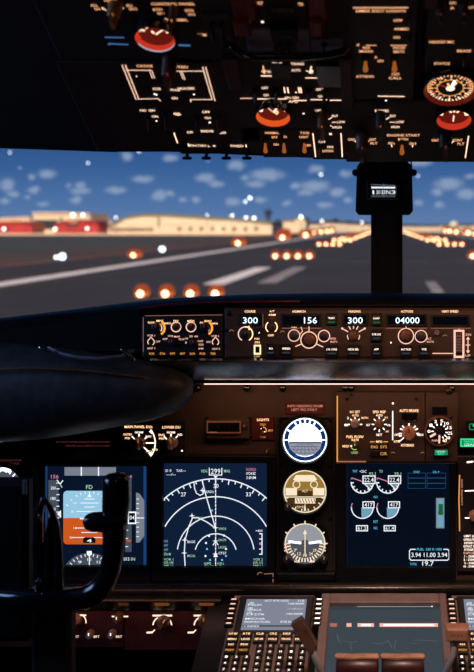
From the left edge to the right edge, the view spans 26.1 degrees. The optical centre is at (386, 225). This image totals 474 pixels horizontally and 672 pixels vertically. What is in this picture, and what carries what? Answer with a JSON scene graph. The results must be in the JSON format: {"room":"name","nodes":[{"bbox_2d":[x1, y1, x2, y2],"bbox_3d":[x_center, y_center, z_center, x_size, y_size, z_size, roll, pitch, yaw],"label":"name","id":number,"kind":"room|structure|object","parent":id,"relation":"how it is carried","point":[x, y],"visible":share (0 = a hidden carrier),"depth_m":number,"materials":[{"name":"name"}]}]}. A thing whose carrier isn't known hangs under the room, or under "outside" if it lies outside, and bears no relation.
{"room":"control cabin","nodes":[
{"label":"control cabin","id":0,"kind":"room"},
{"bbox_2d":[0,648,195,671],"bbox_3d":[-0.150,0.876,2.550,2.800,1.068,0.100,0,0,0],"label":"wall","id":1,"kind":"structure","parent":0,"point":[11,659],"depth_m":2.50,"materials":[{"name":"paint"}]},
{"bbox_2d":[371,215,402,292],"bbox_3d":[-0.001,0.038,2.252,0.070,0.447,0.135,0,0,0],"label":"trim","id":2,"kind":"structure","parent":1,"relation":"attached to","point":[386,230],"depth_m":2.19,"materials":[{"name":"black plastic"}]},
{"bbox_2d":[0,347,473,579],"bbox_3d":[-0.100,0.480,1.950,2.600,0.480,0.070,0,0,0],"label":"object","id":3,"kind":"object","parent":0,"point":[212,401],"depth_m":1.92,"materials":[{"name":"brown plastic"}]},
{"bbox_2d":[0,458,23,465],"bbox_3d":[-0.731,0.452,1.914,0.073,0.015,0.001,0,0,0],"label":"placard","id":4,"kind":"object","parent":3,"relation":"attached to","point":[16,461],"visible":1,"depth_m":1.91,"materials":[{"name":"red"}]},
{"bbox_2d":[0,462,25,476],"bbox_3d":[-0.732,0.496,1.904,0.087,0.087,0.020,0,0,0],"label":"clock","id":5,"kind":"object","parent":3,"relation":"attached to","point":[6,469],"visible":0.34,"depth_m":1.90,"materials":[{"name":"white plastic"}]},
{"bbox_2d":[52,438,113,447],"bbox_3d":[-0.582,0.416,1.914,0.119,0.020,0.001,0,0,0],"label":"placard","id":6,"kind":"object","parent":3,"relation":"attached to","point":[56,442],"visible":1,"depth_m":1.91,"materials":[{"name":"red"}]},
{"bbox_2d":[38,460,151,581],"bbox_3d":[-0.556,0.563,1.905,0.214,0.231,0.019,0,0,0],"label":"display","id":7,"kind":"object","parent":3,"relation":"attached to","point":[73,488],"visible":0.64,"depth_m":1.91,"materials":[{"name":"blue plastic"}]},
{"bbox_2d":[0,595,222,650],"bbox_3d":[-0.595,0.747,1.885,0.571,0.108,0.056,0,0,0],"label":"panel","id":8,"kind":"object","parent":3,"relation":"attached to","point":[130,630],"depth_m":1.89,"materials":[{"name":"brown metal"}]},
{"bbox_2d":[119,420,187,460],"bbox_3d":[-0.446,0.408,1.895,0.127,0.076,0.039,0,0,0],"label":"panel","id":9,"kind":"object","parent":3,"relation":"attached to","point":[141,441],"visible":1,"depth_m":1.90,"materials":[{"name":"brown"}]},
{"bbox_2d":[152,454,275,581],"bbox_3d":[-0.329,0.557,1.905,0.234,0.241,0.019,0,0,0],"label":"display","id":10,"kind":"object","parent":3,"relation":"attached to","point":[214,515],"visible":1,"depth_m":1.91,"materials":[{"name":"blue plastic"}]},
{"bbox_2d":[205,417,251,438],"bbox_3d":[-0.303,0.386,1.905,0.089,0.042,0.019,0,0,0],"label":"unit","id":11,"kind":"object","parent":3,"relation":"attached to","point":[215,428],"visible":1,"depth_m":1.90,"materials":[{"name":"brown"}]},
{"bbox_2d":[0,293,473,384],"bbox_3d":[-0.211,0.208,1.966,1.788,0.164,0.428,0,0,0],"label":"glareshield","id":12,"kind":"object","parent":3,"relation":"attached to","point":[114,326],"visible":0.84,"depth_m":1.79,"materials":[{"name":"black plastic"}]},
{"bbox_2d":[0,343,192,441],"bbox_3d":[-0.653,0.305,1.796,0.620,0.210,0.207,0,0,0],"label":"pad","id":13,"kind":"object","parent":12,"relation":"attached to","point":[44,395],"visible":0.97,"depth_m":1.72,"materials":[{"name":"leather"}]},
{"bbox_2d":[38,346,134,361],"bbox_3d":[-0.509,0.217,1.706,0.165,0.027,0.026,0,0,0],"label":"strap","id":14,"kind":"object","parent":13,"relation":"on","point":[48,349],"visible":1,"depth_m":1.70,"materials":[{"name":"black leather"}]},
{"bbox_2d":[142,311,223,356],"bbox_3d":[-0.361,0.194,1.798,0.142,0.076,0.093,0,0,0],"label":"control panel","id":15,"kind":"object","parent":12,"relation":"attached to","point":[164,333],"visible":1,"depth_m":1.76,"materials":[{"name":"brown"}]},
{"bbox_2d":[204,384,473,384],"bbox_3d":[0.119,0.288,1.821,0.905,0.003,0.007,0,0,0],"label":"strip light","id":16,"kind":"object","parent":12,"relation":"on","point":[204,384],"depth_m":1.82,"materials":[{"name":"grey"}]},
{"bbox_2d":[224,307,473,357],"bbox_3d":[0.044,0.190,1.794,0.664,0.088,0.083,0,0,0],"label":"control panel","id":17,"kind":"object","parent":12,"relation":"on","point":[249,332],"visible":1,"depth_m":1.76,"materials":[{"name":"metal"}]},
{"bbox_2d":[255,346,259,352],"bbox_3d":[-0.228,0.218,1.762,0.007,0.011,0.006,0,0,0],"label":"switch","id":18,"kind":"object","parent":17,"relation":"attached to","point":[257,348],"depth_m":1.76,"materials":[{"name":"black plastic"}]},
{"bbox_2d":[33,571,473,595],"bbox_3d":[-0.145,0.674,1.896,1.490,0.048,0.036,0,0,0],"label":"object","id":19,"kind":"object","parent":3,"relation":"attached to","point":[287,583],"visible":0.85,"depth_m":1.88,"materials":[{"name":"black plastic"}]},
{"bbox_2d":[252,416,273,439],"bbox_3d":[-0.238,0.387,1.907,0.043,0.046,0.016,0,0,0],"label":"switch","id":20,"kind":"object","parent":3,"relation":"attached to","point":[262,426],"visible":1,"depth_m":1.91,"materials":[{"name":"brown plastic"}]},
{"bbox_2d":[286,402,324,413],"bbox_3d":[-0.157,0.348,1.913,0.075,0.023,0.002,0,0,0],"label":"placard","id":21,"kind":"object","parent":3,"relation":"attached to","point":[291,407],"visible":1,"depth_m":1.91,"materials":[{"name":"brown"}]},
{"bbox_2d":[276,416,335,570],"bbox_3d":[-0.155,0.512,1.911,0.114,0.294,0.006,0,0,0],"label":"mounting plate","id":22,"kind":"object","parent":3,"relation":"attached to","point":[326,516],"visible":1,"depth_m":1.91,"materials":[{"name":"metal"}]},
{"bbox_2d":[281,518,328,567],"bbox_3d":[-0.155,0.603,1.899,0.090,0.089,0.030,0,0,0],"label":"indicator","id":23,"kind":"object","parent":22,"relation":"attached to","point":[305,542],"visible":1,"depth_m":1.90,"materials":[{"name":"black plastic"}]},
{"bbox_2d":[280,466,329,516],"bbox_3d":[-0.156,0.504,1.898,0.093,0.093,0.032,0,0,0],"label":"standby altimeter","id":24,"kind":"object","parent":22,"relation":"attached to","point":[305,490],"visible":1,"depth_m":1.90,"materials":[{"name":"brown glass"}]},
{"bbox_2d":[279,414,330,465],"bbox_3d":[-0.156,0.407,1.904,0.096,0.096,0.020,0,0,0],"label":"indicator","id":25,"kind":"object","parent":22,"relation":"attached to","point":[305,439],"visible":1,"depth_m":1.90,"materials":[{"name":"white glass"}]},
{"bbox_2d":[194,384,454,391],"bbox_3d":[-0.119,0.310,1.908,0.499,0.014,0.012,0,0,0],"label":"screws","id":26,"kind":"object","parent":3,"relation":"attached to","point":[198,387],"visible":0.94,"depth_m":1.90,"materials":[{"name":"black metal"}]},
{"bbox_2d":[337,391,424,461],"bbox_3d":[-0.012,0.382,1.896,0.168,0.134,0.038,0,0,0],"label":"module","id":27,"kind":"object","parent":3,"relation":"attached to","point":[372,426],"visible":1,"depth_m":1.90,"materials":[{"name":"brown"}]},
{"bbox_2d":[336,461,455,581],"bbox_3d":[0.017,0.564,1.905,0.228,0.229,0.019,0,0,0],"label":"display","id":28,"kind":"object","parent":3,"relation":"attached to","point":[396,521],"visible":1,"depth_m":1.91,"materials":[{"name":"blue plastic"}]},
{"bbox_2d":[424,389,457,461],"bbox_3d":[0.103,0.380,1.905,0.064,0.140,0.019,0,0,0],"label":"gauge","id":29,"kind":"object","parent":3,"relation":"attached to","point":[441,407],"visible":1,"depth_m":1.90,"materials":[{"name":"black"}]},
{"bbox_2d":[433,448,448,455],"bbox_3d":[0.103,0.430,1.900,0.029,0.014,0.008,0,0,0],"label":"light","id":30,"kind":"object","parent":29,"relation":"attached to","point":[436,451],"visible":1,"depth_m":1.90,"materials":[{"name":"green plastic"}]},
{"bbox_2d":[457,454,473,571],"bbox_3d":[0.232,0.548,1.898,0.195,0.221,0.033,0,0,0],"label":"console","id":31,"kind":"object","parent":3,"relation":"attached to","point":[465,464],"visible":1,"depth_m":1.90,"materials":[{"name":"brown"}]},
{"bbox_2d":[466,420,473,430],"bbox_3d":[0.173,0.380,1.905,0.042,0.017,0.018,0,0,0],"label":"light","id":32,"kind":"object","parent":31,"relation":"attached to","point":[469,423],"visible":1,"depth_m":1.90,"materials":[{"name":"green plastic"}]},
{"bbox_2d":[458,436,473,447],"bbox_3d":[0.157,0.411,1.905,0.040,0.020,0.018,0,0,0],"label":"light","id":33,"kind":"object","parent":3,"relation":"attached to","point":[463,441],"visible":1,"depth_m":1.90,"materials":[{"name":"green plastic"}]},
{"bbox_3d":[-0.150,-0.618,0.680,2.800,0.865,3.360,0,0,0],"label":"ceiling","id":34,"kind":"structure","parent":0,"visible":0},
{"bbox_2d":[0,0,473,157],"bbox_3d":[-0.175,-0.315,1.280,1.397,0.437,0.707,0,0,-2],"label":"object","id":35,"kind":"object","parent":34,"relation":"attached to","point":[38,110],"depth_m":1.44,"materials":[{"name":"black plastic"}]},
{"bbox_2d":[33,0,244,58],"bbox_3d":[-0.312,-0.274,1.259,0.253,0.113,0.182,0,0,0],"label":"panel","id":36,"kind":"object","parent":35,"relation":"attached to","point":[77,29],"visible":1,"depth_m":1.28,"materials":[{"name":"brown metal"}]},
{"bbox_2d":[134,17,176,52],"bbox_3d":[-0.297,-0.245,1.284,0.053,0.039,0.054,0,0,3],"label":"gauge","id":37,"kind":"object","parent":36,"relation":"attached to","point":[152,34],"visible":0.97,"depth_m":1.28,"materials":[{"name":"red plastic"}]},
{"bbox_2d":[201,12,233,40],"bbox_3d":[-0.217,-0.252,1.280,0.033,0.032,0.050,0,0,0],"label":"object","id":38,"kind":"object","parent":36,"relation":"attached to","point":[217,26],"visible":1,"depth_m":1.27,"materials":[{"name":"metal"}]},
{"bbox_2d":[55,53,244,151],"bbox_3d":[-0.332,-0.175,1.419,0.230,0.120,0.272,0,0,0],"label":"panel","id":39,"kind":"object","parent":35,"relation":"attached to","point":[125,105],"visible":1,"depth_m":1.43,"materials":[{"name":"brown"}]},
{"bbox_2d":[178,132,263,159],"bbox_3d":[-0.255,-0.122,1.540,0.131,0.042,0.040,0,0,0],"label":"light panel","id":40,"kind":"object","parent":35,"relation":"attached to","point":[252,144],"visible":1,"depth_m":1.53,"materials":[{"name":"brown plastic"}]},
{"bbox_2d":[182,149,191,159],"bbox_3d":[-0.307,-0.111,1.538,0.015,0.019,0.007,0,-28,0],"label":"toggle switch","id":41,"kind":"object","parent":40,"relation":"attached to","point":[184,151],"depth_m":1.54,"materials":[{"name":"black plastic"}]},
{"bbox_2d":[201,149,210,159],"bbox_3d":[-0.278,-0.111,1.538,0.015,0.019,0.007,0,-28,0],"label":"toggle switch","id":42,"kind":"object","parent":40,"relation":"attached to","point":[203,151],"depth_m":1.54,"materials":[{"name":"black plastic"}]},
{"bbox_2d":[221,149,230,159],"bbox_3d":[-0.247,-0.111,1.538,0.015,0.019,0.007,0,-28,0],"label":"toggle switch","id":43,"kind":"object","parent":40,"relation":"attached to","point":[223,151],"depth_m":1.54,"materials":[{"name":"black plastic"}]},
{"bbox_2d":[242,149,251,159],"bbox_3d":[-0.215,-0.111,1.538,0.015,0.019,0.007,0,-28,0],"label":"toggle switch","id":44,"kind":"object","parent":40,"relation":"attached to","point":[244,151],"depth_m":1.54,"materials":[{"name":"black plastic"}]},
{"bbox_2d":[197,0,353,60],"bbox_3d":[-0.143,-0.279,1.247,0.204,0.125,0.201,0,0,0],"label":"electrical panel","id":45,"kind":"object","parent":35,"relation":"attached to","point":[271,30],"visible":1,"depth_m":1.27,"materials":[{"name":"paint"}]},
{"bbox_2d":[231,0,327,54],"bbox_3d":[-0.133,-0.266,1.240,0.118,0.095,0.150,0,0,0],"label":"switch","id":46,"kind":"object","parent":45,"relation":"attached to","point":[267,27],"depth_m":1.27,"materials":[{"name":"black plastic"}]},
{"bbox_2d":[213,55,353,127],"bbox_3d":[-0.141,-0.191,1.414,0.187,0.092,0.167,0,0,0],"label":"panel","id":47,"kind":"object","parent":35,"relation":"attached to","point":[307,87],"visible":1,"depth_m":1.40,"materials":[{"name":"brown"}]},
{"bbox_2d":[255,98,290,127],"bbox_3d":[-0.164,-0.162,1.439,0.051,0.038,0.052,0,0,3],"label":"gauge","id":48,"kind":"object","parent":47,"relation":"attached to","point":[268,114],"visible":1,"depth_m":1.44,"materials":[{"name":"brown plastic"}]},
{"bbox_2d":[258,128,313,156],"bbox_3d":[-0.152,-0.133,1.530,0.081,0.051,0.077,0,0,0],"label":"cluster","id":49,"kind":"object","parent":35,"relation":"attached to","point":[276,142],"visible":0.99,"depth_m":1.52,"materials":[{"name":"brown plastic"}]},
{"bbox_2d":[309,109,347,158],"bbox_3d":[-0.088,-0.148,1.488,0.057,0.088,0.172,0,0,0],"label":"panel","id":50,"kind":"object","parent":35,"relation":"attached to","point":[327,143],"visible":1,"depth_m":1.52,"materials":[{"name":"brown"}]},
{"bbox_2d":[349,0,417,100],"bbox_3d":[-0.005,-0.260,1.289,0.088,0.164,0.285,0,0,0],"label":"light panel","id":51,"kind":"object","parent":35,"relation":"attached to","point":[383,33],"visible":1,"depth_m":1.32,"materials":[{"name":"brown"}]},
{"bbox_2d":[352,162,416,214],"bbox_3d":[-0.004,-0.072,1.667,0.106,0.108,0.105,0,0,0],"label":"magnetic compass","id":52,"kind":"object","parent":35,"relation":"attached to","point":[382,188],"visible":0.95,"depth_m":1.62,"materials":[{"name":"black plastic"}]},
{"bbox_2d":[345,92,473,162],"bbox_3d":[0.063,-0.143,1.491,0.254,0.099,0.179,0,0,0],"label":"panel","id":53,"kind":"object","parent":35,"relation":"attached to","point":[391,130],"visible":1,"depth_m":1.49,"materials":[{"name":"brown"}]},
{"bbox_2d":[436,104,471,130],"bbox_3d":[0.097,-0.159,1.446,0.053,0.039,0.054,0,0,3],"label":"gauge","id":54,"kind":"object","parent":53,"relation":"attached to","point":[455,118],"visible":1,"depth_m":1.45,"materials":[{"name":"red plastic"}]},
{"bbox_2d":[423,0,473,71],"bbox_3d":[0.099,-0.276,1.261,0.106,0.132,0.229,0,0,0],"label":"panel","id":55,"kind":"object","parent":35,"relation":"attached to","point":[449,24],"visible":1,"depth_m":1.30,"materials":[{"name":"brown"}]},
{"bbox_2d":[423,67,473,106],"bbox_3d":[0.088,-0.192,1.388,0.077,0.046,0.073,0,0,-5],"label":"gauge","id":56,"kind":"object","parent":35,"relation":"attached to","point":[450,86],"visible":1,"depth_m":1.38,"materials":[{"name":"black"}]},
{"bbox_3d":[-0.150,1.380,0.800,2.800,0.060,3.600,0,0,0],"label":"floor","id":57,"kind":"structure","parent":0,"visible":0},
{"bbox_2d":[0,477,75,671],"bbox_3d":[-0.570,0.858,1.482,0.194,0.981,0.075,0,0,0],"label":"column","id":58,"kind":"structure","parent":57,"relation":"on","point":[52,633],"depth_m":1.45,"materials":[{"name":"black plastic"}]},
{"bbox_2d":[0,472,129,610],"bbox_3d":[-0.468,0.449,1.423,0.206,0.196,0.042,0,0,0],"label":"yoke","id":59,"kind":"object","parent":58,"relation":"attached to","point":[49,593],"visible":1,"depth_m":1.41,"materials":[{"name":"black plastic"}]},
{"bbox_2d":[83,511,127,531],"bbox_3d":[-0.399,0.419,1.416,0.062,0.030,0.027,0,0,0],"label":"switch","id":60,"kind":"object","parent":59,"relation":"attached to","point":[102,521],"depth_m":1.41,"materials":[{"name":"black plastic"}]},
{"bbox_2d":[191,596,456,671],"bbox_3d":[0.025,1.023,1.704,0.719,0.653,0.508,0,0,0],"label":"pedestal","id":61,"kind":"object","parent":57,"relation":"on","point":[208,654],"visible":0.02,"depth_m":1.77,"materials":[{"name":"black plastic"}]},
{"bbox_2d":[218,596,323,671],"bbox_3d":[-0.201,0.750,1.671,0.171,0.142,0.372,0,0,0],"label":"computer","id":62,"kind":"object","parent":61,"relation":"on","point":[260,635],"visible":0.95,"depth_m":1.74,"materials":[{"name":"black plastic"}]},
{"bbox_2d":[291,616,323,671],"bbox_3d":[-0.111,0.707,1.636,0.044,0.162,0.118,0,0,31],"label":"lever","id":63,"kind":"object","parent":61,"relation":"attached to","point":[299,625],"visible":1,"depth_m":1.59,"materials":[{"name":"brown plastic"}]},
{"bbox_2d":[335,653,379,671],"bbox_3d":[-0.045,0.773,1.502,0.068,0.265,0.040,0,0,0],"label":"lever","id":64,"kind":"object","parent":61,"relation":"attached to","point":[345,662],"visible":1,"depth_m":1.49,"materials":[{"name":"brown plastic"}]},
{"bbox_2d":[314,593,452,671],"bbox_3d":[-0.005,0.744,1.667,0.229,0.135,0.369,0,0,0],"label":"display","id":65,"kind":"object","parent":61,"relation":"on","point":[351,623],"visible":0.96,"depth_m":1.77,"materials":[{"name":"black"}]},
{"bbox_2d":[380,653,424,671],"bbox_3d":[0.024,0.773,1.502,0.068,0.265,0.040,0,0,0],"label":"lever","id":66,"kind":"object","parent":61,"relation":"attached to","point":[390,662],"visible":1,"depth_m":1.49,"materials":[{"name":"brown plastic"}]},
{"bbox_2d":[443,623,468,671],"bbox_3d":[0.103,0.713,1.640,0.040,0.146,0.113,0,0,-13],"label":"lever","id":67,"kind":"object","parent":61,"relation":"attached to","point":[455,632],"visible":1,"depth_m":1.59,"materials":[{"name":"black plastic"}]},
{"bbox_2d":[447,596,473,671],"bbox_3d":[0.195,0.750,1.671,0.171,0.142,0.372,0,0,0],"label":"keypad","id":68,"kind":"object","parent":61,"relation":"on","point":[460,608],"visible":0.79,"depth_m":1.77,"materials":[{"name":"black plastic"}]},
{"label":"outside","id":69,"kind":"structure","parent":0,"visible":0},
{"bbox_2d":[0,235,319,280],"bbox_3d":[-47.025,4.570,190.000,29.950,0.001,620.000,0,0,0],"label":"runway shoulder","id":70,"kind":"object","parent":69,"point":[29,257],"visible":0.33,"depth_m":172.45,"materials":[{"name":"grey asphalt"}]},
{"bbox_2d":[59,254,65,258],"bbox_3d":[-44.600,4.200,137.516,0.796,0.796,1.516,0,0,0],"label":"light","id":71,"kind":"object","parent":70,"relation":"on","point":[61,256],"visible":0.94,"depth_m":136.92,"materials":[{"name":"glass"}]},
{"bbox_2d":[0,235,297,266],"bbox_3d":[-43.000,4.530,257.500,1.200,0.040,475.000,0,0,0],"label":"taxiway line","id":72,"kind":"object","parent":70,"relation":"on","point":[295,235],"visible":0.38,"depth_m":143.74,"materials":[{"name":"yellow paint"}]},
{"bbox_2d":[277,228,291,234],"bbox_3d":[-46.000,2.790,446.487,6.785,3.540,7.642,0,0,0],"label":"light","id":73,"kind":"object","parent":70,"relation":"on","point":[280,229],"visible":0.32,"depth_m":445.01,"materials":[{"name":"glass"}]},
{"bbox_2d":[299,229,313,236],"bbox_3d":[-32.900,2.948,406.533,6.178,3.223,6.958,0,0,0],"label":"light","id":74,"kind":"object","parent":70,"relation":"on","point":[304,232],"visible":0.92,"depth_m":404.79,"materials":[{"name":"glass"}]},
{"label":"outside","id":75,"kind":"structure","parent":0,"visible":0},
{"bbox_2d":[0,235,316,277],"bbox_3d":[-37.500,4.540,190.000,8.000,0.001,620.000,0,0,0],"label":"taxiway","id":76,"kind":"structure","parent":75,"point":[55,266],"depth_m":127.90,"materials":[{"name":"grey asphalt"}]},
{"bbox_2d":[127,249,141,256],"bbox_3d":[-36.800,3.982,145.832,2.216,1.156,2.496,0,0,0],"label":"light","id":77,"kind":"object","parent":76,"relation":"on","point":[133,252],"visible":0.98,"depth_m":145.22,"materials":[{"name":"glass"}]},
{"bbox_2d":[231,237,245,244],"bbox_3d":[-35.100,3.621,236.728,3.598,1.877,4.052,0,0,0],"label":"light","id":78,"kind":"object","parent":76,"relation":"on","point":[237,240],"visible":0.93,"depth_m":235.71,"materials":[{"name":"glass"}]},
{"bbox_2d":[276,232,290,239],"bbox_3d":[-34.600,3.241,332.618,5.055,2.637,5.693,0,0,0],"label":"light","id":79,"kind":"object","parent":76,"relation":"on","point":[280,235],"visible":1,"depth_m":331.11,"materials":[{"name":"glass"}]},
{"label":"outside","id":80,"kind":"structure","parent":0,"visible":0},
{"label":"apron","id":81,"kind":"object","parent":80,"visible":0},
{"bbox_2d":[0,217,32,221],"bbox_3d":[-250.880,-0.720,655.000,44.800,10.640,32.000,0,0,0],"label":"building","id":82,"kind":"structure","parent":81,"relation":"on","point":[9,218],"depth_m":639.95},
{"bbox_2d":[0,221,44,232],"bbox_3d":[-214.230,0.940,565.000,34.410,7.320,22.000,0,0,0],"label":"shed","id":83,"kind":"object","parent":81,"relation":"on","point":[10,226],"visible":0.91,"depth_m":555.05,"materials":[{"name":"paint"}]},
{"bbox_2d":[32,212,108,232],"bbox_3d":[-195.300,-1.850,620.000,34.200,12.900,42.000,0,0,0],"label":"terminal building","id":84,"kind":"structure","parent":81,"relation":"on","point":[49,219],"depth_m":600.00,"materials":[{"name":"brown"}]},
{"bbox_2d":[54,220,107,232],"bbox_3d":[-170.775,0.537,560.000,23.650,8.125,22.000,0,0,0],"label":"shed","id":85,"kind":"object","parent":81,"relation":"on","point":[67,226],"visible":0.91,"depth_m":550.05,"materials":[{"name":"paint"}]},
{"bbox_2d":[108,214,282,233],"bbox_3d":[-110.320,-1.190,590.000,91.840,11.580,62.000,0,0,0],"label":"hangar","id":86,"kind":"structure","parent":81,"relation":"on","point":[137,223],"depth_m":559.95,"materials":[{"name":"brown"}]},
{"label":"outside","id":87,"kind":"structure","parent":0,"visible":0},
{"bbox_2d":[0,232,473,253],"bbox_3d":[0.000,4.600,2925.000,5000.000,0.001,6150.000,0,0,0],"label":"ground","id":88,"kind":"structure","parent":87,"point":[9,244],"depth_m":317.26,"materials":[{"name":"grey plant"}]},
{"bbox_2d":[0,233,258,234],"bbox_3d":[-242.000,4.150,500.600,356.000,0.900,1.200,0,0,0],"label":"wall","id":89,"kind":"structure","parent":88,"relation":"on","point":[0,233],"depth_m":500.04,"materials":[{"name":"concrete"}]},
{"bbox_2d":[264,210,271,220],"bbox_3d":[-95.200,-5.519,800.000,6.800,20.238,6.800,0,0,0],"label":"control tower","id":90,"kind":"structure","parent":88,"relation":"on","point":[267,213],"depth_m":798.18,"materials":[{"name":"concrete"}]},
{"bbox_2d":[283,217,308,232],"bbox_3d":[-64.750,-0.825,715.000,16.100,10.850,32.000,0,0,0],"label":"building","id":91,"kind":"structure","parent":88,"relation":"on","point":[296,225],"depth_m":699.93,"materials":[{"name":"brown"}]},
{"bbox_2d":[318,228,324,232],"bbox_3d":[-40.000,2.803,609.529,4.490,3.514,5.319,0,0,0],"label":"light","id":92,"kind":"object","parent":88,"relation":"on","point":[320,230],"visible":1,"depth_m":608.26,"materials":[{"name":"glass"}]},
{"bbox_2d":[324,227,330,232],"bbox_3d":[-40.000,2.630,669.483,4.931,3.859,5.842,0,0,0],"label":"light","id":93,"kind":"object","parent":88,"relation":"on","point":[327,229],"visible":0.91,"depth_m":668.21,"materials":[{"name":"glass"}]},
{"bbox_2d":[309,220,370,231],"bbox_3d":[-36.100,0.080,775.000,47.880,9.040,32.000,0,0,0],"label":"building","id":94,"kind":"structure","parent":88,"relation":"on","point":[340,226],"depth_m":759.96,"materials":[{"name":"metal"}]},
{"bbox_2d":[403,224,473,231],"bbox_3d":[56.160,1.460,795.000,95.160,6.280,32.000,0,0,0],"label":"building","id":95,"kind":"structure","parent":88,"relation":"on","point":[416,228],"depth_m":780.07,"materials":[{"name":"concrete"}]},
{"bbox_2d":[446,227,452,232],"bbox_3d":[42.000,2.630,669.483,4.931,3.859,5.842,0,0,0],"label":"light","id":96,"kind":"object","parent":88,"relation":"on","point":[449,229],"visible":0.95,"depth_m":668.21,"materials":[{"name":"glass"}]},
{"bbox_2d":[450,221,457,227],"bbox_3d":[46.230,0.600,690.000,5.999,8.000,5.999,0,0,0],"label":"radar dome","id":97,"kind":"object","parent":88,"relation":"on","point":[453,224],"visible":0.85,"depth_m":687.74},
{"bbox_2d":[452,228,458,232],"bbox_3d":[42.000,2.803,609.529,4.490,3.514,5.319,0,0,0],"label":"light","id":98,"kind":"object","parent":88,"relation":"on","point":[455,230],"visible":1,"depth_m":608.34,"materials":[{"name":"glass"}]},
{"bbox_2d":[463,228,471,234],"bbox_3d":[42.000,2.688,519.498,4.784,3.744,5.668,0,0,0],"label":"light","id":99,"kind":"object","parent":88,"relation":"on","point":[467,231],"visible":0.97,"depth_m":518.12,"materials":[{"name":"glass"}]},
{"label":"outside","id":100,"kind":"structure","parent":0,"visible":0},
{"bbox_2d":[0,232,473,317],"bbox_3d":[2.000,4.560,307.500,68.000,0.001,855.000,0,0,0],"label":"runway","id":101,"kind":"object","parent":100,"point":[345,268],"depth_m":94.01,"materials":[{"name":"grey asphalt"}]},
{"bbox_2d":[134,284,149,296],"bbox_3d":[-15.831,4.164,64.457,0.995,0.792,1.118,0,0,36],"label":"light","id":102,"kind":"object","parent":101,"relation":"on","point":[141,290],"visible":1,"depth_m":64.14,"materials":[{"name":"glass"}]},
{"bbox_2d":[159,284,174,296],"bbox_3d":[-14.231,4.164,64.457,0.995,0.792,1.118,0,0,36],"label":"light","id":103,"kind":"object","parent":101,"relation":"on","point":[166,290],"visible":1,"depth_m":64.14,"materials":[{"name":"glass"}]},
{"bbox_2d":[0,232,345,286],"bbox_3d":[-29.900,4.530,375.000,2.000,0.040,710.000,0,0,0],"label":"edge line","id":104,"kind":"object","parent":101,"relation":"on","point":[27,280],"visible":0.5,"depth_m":108.68,"materials":[{"name":"white paint"}]},
{"bbox_2d":[184,284,198,296],"bbox_3d":[-12.631,4.164,64.457,0.995,0.792,1.118,0,0,36],"label":"light","id":105,"kind":"object","parent":101,"relation":"on","point":[191,290],"visible":1,"depth_m":64.14,"materials":[{"name":"glass"}]},
{"bbox_2d":[209,284,223,295],"bbox_3d":[-11.031,4.164,64.457,0.995,0.792,1.118,0,0,36],"label":"light","id":106,"kind":"object","parent":101,"relation":"on","point":[215,289],"visible":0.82,"depth_m":64.14,"materials":[{"name":"glass"}]},
{"bbox_2d":[205,267,270,283],"bbox_3d":[-13.450,4.530,93.500,1.700,0.040,31.000,0,0,0],"label":"threshold stripe","id":107,"kind":"object","parent":101,"relation":"on","point":[237,276],"visible":0.92,"depth_m":89.31,"materials":[{"name":"white paint"}]},
{"bbox_2d":[271,250,279,257],"bbox_3d":[-15.800,4.023,141.856,1.373,1.074,1.626,0,0,0],"label":"light","id":108,"kind":"object","parent":101,"relation":"on","point":[275,254],"visible":0.98,"depth_m":141.51,"materials":[{"name":"metal"}]},
{"bbox_2d":[258,267,306,282],"bbox_3d":[-9.550,4.530,95.000,1.500,0.040,30.000,0,0,0],"label":"threshold stripe","id":109,"kind":"object","parent":101,"relation":"on","point":[281,276],"visible":1,"depth_m":91.12,"materials":[{"name":"paint"}]},
{"bbox_2d":[282,250,291,257],"bbox_3d":[-14.200,4.023,141.856,1.373,1.074,1.626,0,0,0],"label":"light","id":110,"kind":"object","parent":101,"relation":"on","point":[286,254],"visible":0.98,"depth_m":141.51,"materials":[{"name":"glass"}]},
{"bbox_2d":[294,250,302,257],"bbox_3d":[-12.600,4.023,141.856,1.373,1.074,1.626,0,0,0],"label":"light","id":111,"kind":"object","parent":101,"relation":"on","point":[297,254],"visible":0.98,"depth_m":141.47,"materials":[{"name":"glass"}]},
{"bbox_2d":[305,250,313,257],"bbox_3d":[-11.000,4.023,141.856,1.373,1.074,1.626,0,0,0],"label":"light","id":112,"kind":"object","parent":101,"relation":"on","point":[308,254],"visible":0.98,"depth_m":141.51,"materials":[{"name":"metal"}]},
{"bbox_2d":[425,282,443,292],"bbox_3d":[3.500,4.530,74.500,0.800,0.040,13.000,0,0,0],"label":"threshold stripe","id":113,"kind":"object","parent":101,"relation":"on","point":[433,286],"visible":1,"depth_m":73.34,"materials":[{"name":"paint"}]},
{"bbox_2d":[467,250,473,257],"bbox_3d":[12.100,4.023,141.856,1.373,1.074,1.626,0,0,0],"label":"light","id":114,"kind":"object","parent":101,"relation":"on","point":[470,254],"visible":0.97,"depth_m":141.46,"materials":[{"name":"metal"}]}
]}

